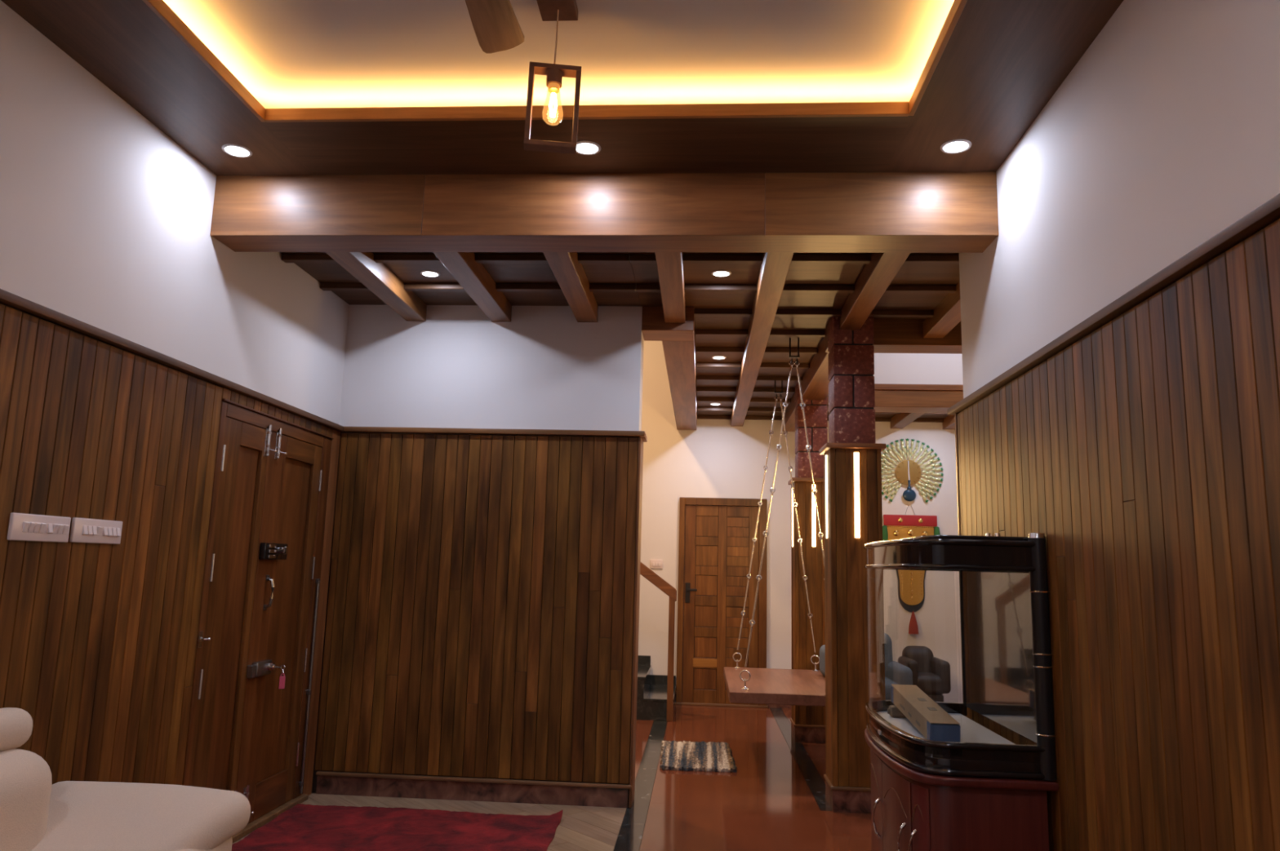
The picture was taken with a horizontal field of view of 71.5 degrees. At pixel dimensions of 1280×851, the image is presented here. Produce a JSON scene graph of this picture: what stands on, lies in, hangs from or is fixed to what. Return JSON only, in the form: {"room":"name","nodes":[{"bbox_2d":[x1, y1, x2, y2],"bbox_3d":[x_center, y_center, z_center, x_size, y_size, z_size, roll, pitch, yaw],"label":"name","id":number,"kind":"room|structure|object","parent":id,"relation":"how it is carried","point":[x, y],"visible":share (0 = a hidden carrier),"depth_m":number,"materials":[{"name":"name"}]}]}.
{"room":"living room","nodes":[
{"label":"living room","id":0,"kind":"room"},
{"bbox_2d":[0,0,349,795],"bbox_3d":[-2.317,-0.137,1.574,0.252,3.550,8.745,1,-9,4],"label":"wall","id":1,"kind":"structure","parent":0,"point":[126,326],"depth_m":3.55,"materials":[{"name":"white"}]},
{"bbox_2d":[6,512,71,542],"bbox_3d":[-2.105,0.359,3.104,0.024,0.091,0.289,1,-9,4],"label":"switch plate","id":2,"kind":"object","parent":1,"relation":"attached to","point":[22,526],"visible":1,"depth_m":3.09,"materials":[{"name":"white plastic"}]},
{"bbox_2d":[69,517,122,544],"bbox_3d":[-2.085,0.405,3.396,0.024,0.090,0.288,1,-9,4],"label":"switch plate","id":3,"kind":"object","parent":1,"relation":"attached to","point":[82,530],"visible":1,"depth_m":3.39,"materials":[{"name":"white plastic"}]},
{"bbox_2d":[182,399,333,844],"bbox_3d":[-1.991,1.039,4.776,0.096,2.160,1.307,1,-9,4],"label":"door","id":4,"kind":"structure","parent":1,"relation":"in","point":[246,735],"depth_m":4.70,"materials":[{"name":"brown wood"}]},
{"bbox_2d":[275,665,285,689],"bbox_3d":[-1.922,1.341,4.739,0.055,0.126,0.028,1,-9,4],"label":"key","id":5,"kind":"object","parent":4,"relation":"hanging from","point":[282,679],"visible":1,"depth_m":4.74,"materials":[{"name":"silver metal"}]},
{"bbox_2d":[311,304,647,808],"bbox_3d":[-0.970,0.707,5.667,1.988,3.250,0.272,1,-9,4],"label":"wall","id":6,"kind":"structure","parent":0,"point":[481,637],"depth_m":5.54,"materials":[{"name":"white"}]},
{"bbox_2d":[231,705,871,850],"bbox_3d":[-0.102,1.986,3.238,7.800,0.101,13.000,1,-9,4],"label":"floor","id":7,"kind":"structure","parent":0,"point":[775,801],"depth_m":5.30,"materials":[{"name":"brown"}]},
{"bbox_2d":[0,707,250,850],"bbox_3d":[-1.758,1.209,1.848,0.792,0.908,2.550,1,-9,4],"label":"sofa","id":8,"kind":"object","parent":7,"relation":"on","point":[36,815],"visible":1,"depth_m":2.81,"materials":[{"name":"fabric"}]},
{"bbox_2d":[231,804,562,850],"bbox_3d":[-1.244,2.010,4.048,1.599,0.048,2.139,1,-9,4],"label":"rug","id":9,"kind":"object","parent":7,"relation":"on","point":[301,828],"visible":1,"depth_m":4.63,"materials":[{"name":"fabric"}]},
{"bbox_2d":[636,562,676,721],"bbox_3d":[-0.977,1.246,9.139,2.750,3.186,1.089,1,-9,4],"label":"staircase","id":10,"kind":"structure","parent":7,"relation":"on","point":[655,694],"depth_m":8.40,"materials":[{"name":"brown wood"}]},
{"bbox_2d":[659,741,737,773],"bbox_3d":[0.430,2.494,6.727,0.583,0.028,1.011,1,-9,4],"label":"striped mat","id":11,"kind":"object","parent":7,"relation":"on","point":[683,756],"visible":1,"depth_m":6.62,"materials":[{"name":"multicoloured fabric"}]},
{"bbox_2d":[787,382,827,744],"bbox_3d":[1.500,1.142,7.780,0.370,3.090,0.362,1,-9,4],"label":"pillar","id":12,"kind":"structure","parent":7,"relation":"on","point":[807,722],"depth_m":7.64,"materials":[{"name":"brown wood"}]},
{"bbox_2d":[818,316,886,814],"bbox_3d":[1.355,0.798,5.662,0.370,3.090,0.362,1,-9,4],"label":"pillar","id":13,"kind":"structure","parent":7,"relation":"on","point":[854,600],"depth_m":5.52,"materials":[{"name":"brown wood"}]},
{"bbox_2d":[884,633,912,700],"bbox_3d":[2.015,2.345,8.155,0.820,0.860,0.704,1,-9,4],"label":"armchair","id":14,"kind":"object","parent":7,"relation":"on","point":[895,673],"visible":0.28,"depth_m":7.91,"materials":[{"name":"grey fabric"}]},
{"bbox_2d":[897,645,951,702],"bbox_3d":[2.761,2.530,8.678,0.402,0.700,0.572,1,-9,4],"label":"armchair","id":15,"kind":"object","parent":7,"relation":"on","point":[931,674],"visible":0.7,"depth_m":8.44,"materials":[{"name":"grey fabric"}]},
{"bbox_2d":[864,728,1057,850],"bbox_3d":[1.237,1.688,3.652,0.545,0.689,1.096,1,-9,4],"label":"base cabinet","id":16,"kind":"object","parent":7,"relation":"on","point":[912,810],"visible":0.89,"depth_m":3.19,"materials":[{"name":"brown wood"}]},
{"bbox_2d":[863,533,1057,781],"bbox_3d":[1.268,0.913,3.773,0.543,0.878,1.093,1,-9,4],"label":"display case","id":17,"kind":"object","parent":16,"relation":"on","point":[1006,667],"visible":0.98,"depth_m":3.42,"materials":[{"name":"black wood"}]},
{"bbox_2d":[887,705,906,718],"bbox_3d":[1.201,1.307,4.055,0.140,0.046,0.060,1,-9,4],"label":"block","id":18,"kind":"object","parent":17,"relation":"in","point":[892,711],"visible":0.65,"depth_m":4.03,"materials":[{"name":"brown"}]},
{"bbox_2d":[891,684,960,742],"bbox_3d":[1.197,1.214,3.768,0.115,0.134,0.714,1,-9,4],"label":"cardboard box","id":19,"kind":"object","parent":17,"relation":"on","point":[931,721],"visible":0.95,"depth_m":3.62,"materials":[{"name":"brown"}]},
{"bbox_2d":[0,0,1123,253],"bbox_3d":[-0.437,-1.677,0.865,3.656,0.542,7.108,1,-9,4],"label":"ceiling","id":20,"kind":"structure","parent":0,"point":[367,126],"depth_m":3.68,"materials":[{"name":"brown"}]},
{"bbox_2d":[222,143,252,157],"bbox_3d":[-1.814,-1.237,4.003,0.128,0.005,0.128,1,-9,4],"label":"recessed light","id":21,"kind":"object","parent":20,"relation":"in","point":[236,150],"visible":1,"depth_m":4.00,"materials":[{"name":"white"}]},
{"bbox_2d":[465,0,524,53],"bbox_3d":[-0.455,-1.428,2.402,1.168,0.307,1.034,1,-9,4],"label":"ceiling fan","id":22,"kind":"object","parent":20,"relation":"hanging from","point":[495,24],"visible":1,"depth_m":2.76,"materials":[{"name":"brown wood"}]},
{"bbox_2d":[524,0,581,154],"bbox_3d":[-0.294,-1.212,3.060,0.188,0.557,0.128,1,-9,4],"label":"pendant lamp","id":23,"kind":"object","parent":20,"relation":"hanging from","point":[549,10],"visible":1,"depth_m":3.04,"materials":[{"name":"brown wood"}]},
{"bbox_2d":[546,64,562,88],"bbox_3d":[-0.294,-1.205,3.059,0.054,0.074,0.054,1,-9,4],"label":"socket","id":24,"kind":"object","parent":23,"relation":"attached to","point":[553,72],"depth_m":3.04,"materials":[{"name":"brown wood"}]},
{"bbox_2d":[576,140,600,155],"bbox_3d":[-0.234,-1.214,3.889,0.128,0.005,0.128,1,-9,4],"label":"recessed light","id":25,"kind":"object","parent":20,"relation":"in","point":[585,148],"visible":0.9,"depth_m":3.88,"materials":[{"name":"white plastic"}]},
{"bbox_2d":[940,138,971,153],"bbox_3d":[1.346,-1.189,3.787,0.128,0.005,0.128,1,-9,4],"label":"recessed light","id":26,"kind":"object","parent":20,"relation":"in","point":[958,145],"visible":1,"depth_m":3.78,"materials":[{"name":"white plastic"}]},
{"bbox_2d":[280,252,963,431],"bbox_3d":[1.135,-0.759,7.046,5.950,0.760,5.572,1,-9,4],"label":"ceiling","id":27,"kind":"structure","parent":0,"point":[748,317],"depth_m":5.49,"materials":[{"name":"brown wood"}]},
{"bbox_2d":[420,270,439,277],"bbox_3d":[-1.231,-0.889,5.214,0.114,0.005,0.114,1,-9,4],"label":"recessed light","id":28,"kind":"object","parent":27,"relation":"in","point":[429,273],"visible":1,"depth_m":5.21,"materials":[{"name":"white plastic"}]},
{"bbox_2d":[710,403,720,405],"bbox_3d":[0.770,-0.218,9.071,0.114,0.005,0.114,1,-9,4],"label":"recessed light","id":29,"kind":"object","parent":27,"relation":"in","point":[713,404],"visible":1,"depth_m":9.06,"materials":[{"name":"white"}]},
{"bbox_2d":[711,355,725,359],"bbox_3d":[0.629,-0.541,7.082,0.114,0.005,0.114,1,-9,4],"label":"recessed light","id":30,"kind":"object","parent":27,"relation":"in","point":[718,357],"visible":1,"depth_m":7.08,"materials":[{"name":"white plastic"}]},
{"bbox_2d":[711,270,731,277],"bbox_3d":[0.464,-0.867,5.074,0.114,0.005,0.114,1,-9,4],"label":"recessed light","id":31,"kind":"object","parent":27,"relation":"in","point":[721,273],"visible":1,"depth_m":5.07,"materials":[{"name":"white"}]},
{"bbox_2d":[723,337,825,706],"bbox_3d":[1.110,0.724,6.854,0.860,2.546,1.550,1,-9,4],"label":"swing","id":32,"kind":"object","parent":27,"relation":"hanging from","point":[795,687],"visible":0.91,"depth_m":6.36,"materials":[{"name":"brown wood"}]},
{"bbox_2d":[819,644,825,676],"bbox_3d":[1.467,1.839,6.932,0.115,0.241,0.400,1,-9,4],"label":"cushion","id":33,"kind":"object","parent":32,"relation":"on","point":[822,651],"visible":0.3,"depth_m":6.86,"materials":[{"name":"grey fabric"}]},
{"bbox_2d":[638,340,963,709],"bbox_3d":[0.387,0.399,9.831,7.800,5.250,0.216,1,-9,4],"label":"wall","id":34,"kind":"structure","parent":0,"point":[717,459],"depth_m":9.59,"materials":[{"name":"white paint"}]},
{"bbox_2d":[649,560,662,568],"bbox_3d":[0.176,1.493,9.565,0.134,0.097,0.018,1,-9,4],"label":"switch plate","id":35,"kind":"object","parent":34,"relation":"attached to","point":[654,564],"visible":1,"depth_m":9.56,"materials":[{"name":"white plastic"}]},
{"bbox_2d":[675,497,768,708],"bbox_3d":[0.874,1.856,9.427,0.970,2.170,0.083,1,-9,4],"label":"door","id":36,"kind":"structure","parent":34,"relation":"in","point":[714,564],"depth_m":9.45,"materials":[{"name":"brown wood"}]},
{"bbox_2d":[882,505,940,634],"bbox_3d":[2.857,1.503,9.335,0.612,1.341,0.104,1,-9,4],"label":"wall hanging","id":37,"kind":"object","parent":34,"relation":"hanging from","point":[911,584],"depth_m":9.38,"materials":[{"name":"gold metal"}]},
{"bbox_2d":[880,438,943,502],"bbox_3d":[2.876,0.478,9.526,0.746,0.695,0.045,1,-9,4],"label":"wall decoration","id":38,"kind":"object","parent":34,"relation":"attached to","point":[908,473],"visible":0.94,"depth_m":9.52,"materials":[{"name":"beige"}]},
{"bbox_2d":[873,353,963,385],"bbox_3d":[2.948,-1.007,8.318,2.520,1.323,0.203,1,-9,4],"label":"wall","id":39,"kind":"structure","parent":0,"point":[889,368],"depth_m":8.16,"materials":[{"name":"white paint"}]},
{"bbox_2d":[947,0,1279,850],"bbox_3d":[1.439,-0.172,0.742,0.252,3.550,7.600,1,-9,4],"label":"wall","id":40,"kind":"structure","parent":0,"point":[1120,404],"depth_m":2.58,"materials":[{"name":"white"}]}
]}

